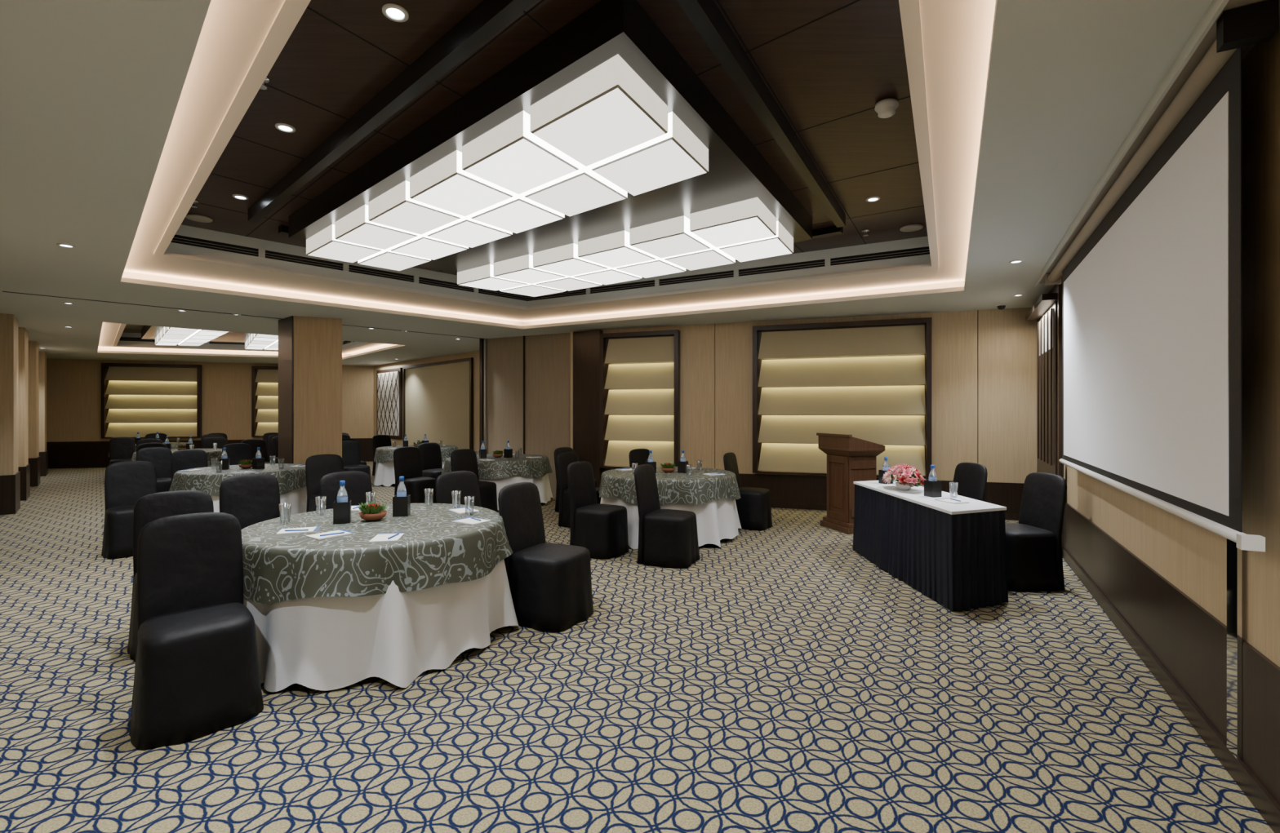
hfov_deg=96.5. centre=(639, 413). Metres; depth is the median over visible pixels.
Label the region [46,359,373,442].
wall
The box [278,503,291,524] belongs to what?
drinking glass
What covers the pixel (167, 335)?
light panel
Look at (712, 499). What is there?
round banquet table
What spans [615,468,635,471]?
notepad
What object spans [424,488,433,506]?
drinking glass
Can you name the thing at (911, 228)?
ceiling speaker
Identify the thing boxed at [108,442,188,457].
round banquet table
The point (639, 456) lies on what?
banquet chair
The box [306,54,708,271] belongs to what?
light panel
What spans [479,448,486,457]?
holder
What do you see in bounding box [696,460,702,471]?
drinking glass
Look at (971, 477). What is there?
banquet chair
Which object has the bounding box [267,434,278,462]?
banquet chair
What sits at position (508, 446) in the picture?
water bottle
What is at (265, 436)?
banquet chair
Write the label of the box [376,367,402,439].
wall panel
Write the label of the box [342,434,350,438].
banquet chair
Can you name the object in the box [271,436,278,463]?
banquet chair
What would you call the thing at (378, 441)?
banquet chair
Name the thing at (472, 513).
drinking glass
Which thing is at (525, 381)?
wall
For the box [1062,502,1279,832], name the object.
baseboard
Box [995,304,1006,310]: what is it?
dome
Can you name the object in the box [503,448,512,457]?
holder
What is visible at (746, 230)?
light panel
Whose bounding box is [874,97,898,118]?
smoke detector
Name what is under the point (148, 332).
ceiling panel
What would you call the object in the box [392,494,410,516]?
holder
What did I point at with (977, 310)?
groove
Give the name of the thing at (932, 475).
water bottle
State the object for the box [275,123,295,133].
recessed light
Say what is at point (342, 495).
water bottle
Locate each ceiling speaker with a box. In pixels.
[185,213,212,222]
[899,224,923,231]
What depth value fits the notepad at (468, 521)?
3.84 m
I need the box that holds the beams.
[248,0,845,243]
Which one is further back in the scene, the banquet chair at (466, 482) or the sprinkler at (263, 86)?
the banquet chair at (466, 482)
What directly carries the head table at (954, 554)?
on the floor
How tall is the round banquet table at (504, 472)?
0.761 m
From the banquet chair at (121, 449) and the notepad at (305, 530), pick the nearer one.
the notepad at (305, 530)
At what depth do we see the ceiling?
3.63 m
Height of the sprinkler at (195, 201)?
0.055 m
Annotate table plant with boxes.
[177,444,186,450]
[238,459,252,468]
[357,501,387,521]
[413,441,422,447]
[492,449,503,457]
[659,462,675,472]
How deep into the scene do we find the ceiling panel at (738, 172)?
3.86 m
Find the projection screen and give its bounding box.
[1045,0,1279,551]
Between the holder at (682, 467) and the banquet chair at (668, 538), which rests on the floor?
the banquet chair at (668, 538)
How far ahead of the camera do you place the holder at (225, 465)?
7.44 m
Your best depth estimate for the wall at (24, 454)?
9.77 m
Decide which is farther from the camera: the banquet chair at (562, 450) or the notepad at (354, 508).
the banquet chair at (562, 450)
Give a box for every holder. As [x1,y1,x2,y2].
[134,438,141,444]
[164,444,170,449]
[186,443,195,449]
[218,457,229,470]
[252,457,264,469]
[333,500,351,524]
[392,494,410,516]
[402,440,408,447]
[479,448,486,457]
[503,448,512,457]
[644,462,656,473]
[677,461,688,473]
[878,470,893,484]
[924,480,942,497]
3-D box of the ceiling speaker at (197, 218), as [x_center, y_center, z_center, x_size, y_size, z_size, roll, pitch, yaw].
[-4.400,-1.940,5.700,0.220,0.018,0.220,0,0,0]
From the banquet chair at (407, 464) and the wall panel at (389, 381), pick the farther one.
the wall panel at (389, 381)
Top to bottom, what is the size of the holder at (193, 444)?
0.140 m
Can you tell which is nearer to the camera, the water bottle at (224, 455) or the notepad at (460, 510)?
the notepad at (460, 510)
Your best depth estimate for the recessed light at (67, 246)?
4.99 m
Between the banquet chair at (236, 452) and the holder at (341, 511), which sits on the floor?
the banquet chair at (236, 452)
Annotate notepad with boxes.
[177,468,203,471]
[230,471,255,473]
[275,526,319,535]
[289,465,305,466]
[305,529,354,540]
[351,505,360,511]
[368,532,404,542]
[448,506,479,514]
[452,517,490,525]
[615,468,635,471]
[703,472,724,475]
[934,498,968,503]
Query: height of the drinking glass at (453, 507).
0.130 m
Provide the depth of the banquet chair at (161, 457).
8.90 m
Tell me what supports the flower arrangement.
on the head table at (954, 554)
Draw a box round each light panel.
[155,327,227,346]
[244,333,278,350]
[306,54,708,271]
[457,197,793,297]
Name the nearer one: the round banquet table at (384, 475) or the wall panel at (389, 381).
the round banquet table at (384, 475)
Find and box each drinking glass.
[215,461,222,472]
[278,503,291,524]
[315,496,326,515]
[365,492,375,504]
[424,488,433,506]
[451,490,461,508]
[464,496,474,515]
[685,464,692,475]
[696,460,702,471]
[949,482,958,497]
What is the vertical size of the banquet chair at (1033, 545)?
0.963 m
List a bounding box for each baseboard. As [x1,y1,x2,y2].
[46,438,373,468]
[602,469,1024,520]
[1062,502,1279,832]
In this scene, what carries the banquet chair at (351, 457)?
on the floor
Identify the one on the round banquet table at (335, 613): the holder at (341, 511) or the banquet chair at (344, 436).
the holder at (341, 511)
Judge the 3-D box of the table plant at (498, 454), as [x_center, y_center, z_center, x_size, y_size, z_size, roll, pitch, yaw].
[-2.343,0.668,9.481,0.219,0.131,0.206,0,0,-25]
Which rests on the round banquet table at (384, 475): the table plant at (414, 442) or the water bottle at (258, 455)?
the table plant at (414, 442)
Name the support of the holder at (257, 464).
on the round banquet table at (291, 481)
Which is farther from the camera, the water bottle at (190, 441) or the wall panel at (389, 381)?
the wall panel at (389, 381)
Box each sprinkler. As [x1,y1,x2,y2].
[191,200,199,208]
[259,76,269,89]
[862,229,870,236]
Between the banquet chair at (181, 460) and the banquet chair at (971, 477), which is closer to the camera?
the banquet chair at (971, 477)
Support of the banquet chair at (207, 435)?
on the floor
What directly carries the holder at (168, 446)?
on the round banquet table at (211, 454)
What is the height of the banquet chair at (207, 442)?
0.963 m
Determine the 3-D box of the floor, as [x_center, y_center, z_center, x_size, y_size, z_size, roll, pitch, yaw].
[-5.450,1.550,8.300,24.100,0.100,21.400,0,0,0]
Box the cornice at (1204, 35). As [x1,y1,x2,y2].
[1035,0,1279,286]
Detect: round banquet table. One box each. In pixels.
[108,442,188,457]
[130,448,222,466]
[168,463,306,516]
[240,503,519,692]
[373,445,457,486]
[441,453,553,510]
[598,466,742,549]
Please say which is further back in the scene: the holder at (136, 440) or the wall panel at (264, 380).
the wall panel at (264, 380)
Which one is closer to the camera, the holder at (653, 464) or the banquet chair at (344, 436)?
the holder at (653, 464)
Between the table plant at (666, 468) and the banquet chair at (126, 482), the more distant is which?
the table plant at (666, 468)
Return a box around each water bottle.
[164,436,168,444]
[188,436,192,444]
[221,448,227,458]
[255,447,261,458]
[337,480,347,502]
[396,476,406,497]
[480,440,484,449]
[506,440,510,449]
[648,450,653,462]
[680,449,685,462]
[882,457,888,471]
[928,465,937,481]
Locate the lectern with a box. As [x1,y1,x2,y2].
[816,432,884,534]
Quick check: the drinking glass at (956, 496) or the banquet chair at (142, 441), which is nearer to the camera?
the drinking glass at (956, 496)
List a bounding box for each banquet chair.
[101,461,156,559]
[109,437,135,464]
[127,490,213,660]
[128,512,263,750]
[136,439,163,448]
[136,443,167,453]
[136,447,172,493]
[145,433,167,442]
[170,448,208,482]
[200,434,222,448]
[201,436,226,448]
[209,433,227,444]
[219,474,280,529]
[222,443,252,465]
[240,439,272,463]
[262,432,278,453]
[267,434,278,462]
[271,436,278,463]
[305,454,344,512]
[319,471,373,510]
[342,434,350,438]
[342,438,366,465]
[342,440,372,488]
[372,435,391,475]
[393,447,436,503]
[417,442,443,479]
[435,471,480,506]
[450,448,497,512]
[497,482,593,632]
[554,447,596,512]
[556,452,600,528]
[566,461,628,559]
[628,448,649,467]
[634,464,700,568]
[723,452,772,530]
[951,462,987,502]
[1004,472,1066,591]
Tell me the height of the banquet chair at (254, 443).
0.963 m
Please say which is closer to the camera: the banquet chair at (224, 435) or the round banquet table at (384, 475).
the round banquet table at (384, 475)
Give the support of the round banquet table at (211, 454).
on the floor
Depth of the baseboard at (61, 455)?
15.68 m
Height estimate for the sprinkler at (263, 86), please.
0.055 m
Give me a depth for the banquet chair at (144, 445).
10.19 m
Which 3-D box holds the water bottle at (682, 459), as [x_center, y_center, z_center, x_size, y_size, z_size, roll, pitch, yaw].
[0.530,0.592,7.050,0.064,0.273,0.065,0,0,27]
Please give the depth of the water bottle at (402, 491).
4.08 m
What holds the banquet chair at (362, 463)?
on the floor
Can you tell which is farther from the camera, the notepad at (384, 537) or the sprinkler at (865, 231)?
the sprinkler at (865, 231)
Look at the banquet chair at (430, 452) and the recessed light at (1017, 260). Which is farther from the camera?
the banquet chair at (430, 452)
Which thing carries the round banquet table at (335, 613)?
on the floor
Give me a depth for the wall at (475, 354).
14.14 m
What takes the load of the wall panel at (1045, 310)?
attached to the wall at (1192, 557)
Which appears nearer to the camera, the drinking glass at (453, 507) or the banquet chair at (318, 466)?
the drinking glass at (453, 507)
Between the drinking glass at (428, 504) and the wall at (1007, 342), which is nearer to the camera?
the drinking glass at (428, 504)
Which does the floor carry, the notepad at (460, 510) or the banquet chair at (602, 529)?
the banquet chair at (602, 529)
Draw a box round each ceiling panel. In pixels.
[141,325,251,343]
[288,0,812,273]
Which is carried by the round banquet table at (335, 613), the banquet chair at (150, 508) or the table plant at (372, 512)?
the table plant at (372, 512)
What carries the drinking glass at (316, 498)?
on the round banquet table at (335, 613)
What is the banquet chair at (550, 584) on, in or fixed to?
on the floor
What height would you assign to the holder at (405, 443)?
0.140 m
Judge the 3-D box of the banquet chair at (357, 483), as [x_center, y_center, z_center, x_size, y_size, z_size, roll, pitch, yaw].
[-2.485,1.014,5.063,0.589,0.963,0.546,0,0,38]
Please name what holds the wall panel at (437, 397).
attached to the wall at (475, 354)
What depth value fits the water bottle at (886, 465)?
6.01 m
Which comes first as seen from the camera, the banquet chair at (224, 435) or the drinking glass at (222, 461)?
the drinking glass at (222, 461)
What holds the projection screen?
hanging from the wall at (1192, 557)
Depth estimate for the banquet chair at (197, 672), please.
2.77 m
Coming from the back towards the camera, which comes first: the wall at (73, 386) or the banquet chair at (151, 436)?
the wall at (73, 386)
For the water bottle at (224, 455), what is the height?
0.273 m
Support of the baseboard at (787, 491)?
attached to the wall at (1007, 342)
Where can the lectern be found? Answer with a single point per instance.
(850, 459)
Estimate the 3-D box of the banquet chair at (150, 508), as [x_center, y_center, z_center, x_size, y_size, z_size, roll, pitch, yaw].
[-3.014,1.014,3.733,0.498,0.963,0.540,0,0,-44]
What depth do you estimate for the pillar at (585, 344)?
10.07 m
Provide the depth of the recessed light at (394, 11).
2.78 m
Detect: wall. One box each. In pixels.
[0,313,48,515]
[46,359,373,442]
[373,351,479,454]
[479,333,570,494]
[570,307,1036,483]
[1036,15,1279,667]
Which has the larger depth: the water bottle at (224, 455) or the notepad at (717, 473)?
the water bottle at (224, 455)
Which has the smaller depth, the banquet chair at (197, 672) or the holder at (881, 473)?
the banquet chair at (197, 672)
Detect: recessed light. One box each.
[56,243,75,248]
[232,194,248,199]
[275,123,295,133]
[382,3,408,22]
[866,196,879,202]
[1008,259,1023,263]
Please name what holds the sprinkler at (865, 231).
attached to the ceiling
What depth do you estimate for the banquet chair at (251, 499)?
4.94 m
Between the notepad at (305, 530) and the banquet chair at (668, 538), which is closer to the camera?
the notepad at (305, 530)
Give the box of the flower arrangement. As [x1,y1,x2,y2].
[882,463,924,490]
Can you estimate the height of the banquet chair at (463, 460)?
0.963 m
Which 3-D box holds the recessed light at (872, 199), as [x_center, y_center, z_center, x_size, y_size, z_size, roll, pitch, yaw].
[2.120,-1.945,5.200,0.120,0.010,0.120,0,0,0]
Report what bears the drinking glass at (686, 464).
on the round banquet table at (712, 499)
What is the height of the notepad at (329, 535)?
0.017 m
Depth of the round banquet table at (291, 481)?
7.27 m
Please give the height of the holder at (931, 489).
0.140 m
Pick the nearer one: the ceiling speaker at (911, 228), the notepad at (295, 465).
the ceiling speaker at (911, 228)
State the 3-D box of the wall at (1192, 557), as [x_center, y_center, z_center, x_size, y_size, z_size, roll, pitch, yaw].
[2.932,0.015,3.043,0.151,2.970,11.150,0,0,29]
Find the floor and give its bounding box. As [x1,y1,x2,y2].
[0,461,1274,832]
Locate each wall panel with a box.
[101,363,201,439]
[251,366,278,437]
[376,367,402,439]
[402,357,473,450]
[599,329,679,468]
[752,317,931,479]
[1025,293,1057,475]
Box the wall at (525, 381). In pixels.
[479,333,570,494]
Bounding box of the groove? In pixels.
[714,310,977,468]
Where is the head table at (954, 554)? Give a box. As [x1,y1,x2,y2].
[853,480,1008,611]
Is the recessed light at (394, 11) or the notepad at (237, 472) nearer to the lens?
the recessed light at (394, 11)
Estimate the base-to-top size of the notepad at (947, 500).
0.017 m
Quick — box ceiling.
[0,0,1213,365]
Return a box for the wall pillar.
[278,315,342,464]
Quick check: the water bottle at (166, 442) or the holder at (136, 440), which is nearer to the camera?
the water bottle at (166, 442)
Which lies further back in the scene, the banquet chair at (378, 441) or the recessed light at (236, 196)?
the banquet chair at (378, 441)
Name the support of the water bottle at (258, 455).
in the holder at (257, 464)
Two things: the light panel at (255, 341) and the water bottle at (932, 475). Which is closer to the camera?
the water bottle at (932, 475)
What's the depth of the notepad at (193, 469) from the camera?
7.25 m
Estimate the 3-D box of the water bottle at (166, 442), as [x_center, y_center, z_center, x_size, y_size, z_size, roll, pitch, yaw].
[-9.170,0.592,11.080,0.065,0.273,0.064,0,0,-29]
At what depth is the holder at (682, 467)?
7.01 m
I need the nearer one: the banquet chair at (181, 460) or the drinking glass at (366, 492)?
the drinking glass at (366, 492)
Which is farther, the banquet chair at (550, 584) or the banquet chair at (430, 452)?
the banquet chair at (430, 452)
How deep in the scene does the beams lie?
3.32 m
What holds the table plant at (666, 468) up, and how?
on the round banquet table at (712, 499)
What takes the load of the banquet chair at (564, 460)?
on the floor
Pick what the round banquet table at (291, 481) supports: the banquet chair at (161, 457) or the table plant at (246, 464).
the table plant at (246, 464)
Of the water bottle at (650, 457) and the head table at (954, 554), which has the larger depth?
the water bottle at (650, 457)
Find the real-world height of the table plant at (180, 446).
0.131 m
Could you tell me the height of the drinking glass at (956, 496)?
0.130 m
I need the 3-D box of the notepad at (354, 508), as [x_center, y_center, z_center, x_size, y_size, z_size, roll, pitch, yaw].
[-2.200,0.726,4.380,0.150,0.017,0.210,0,0,-11]

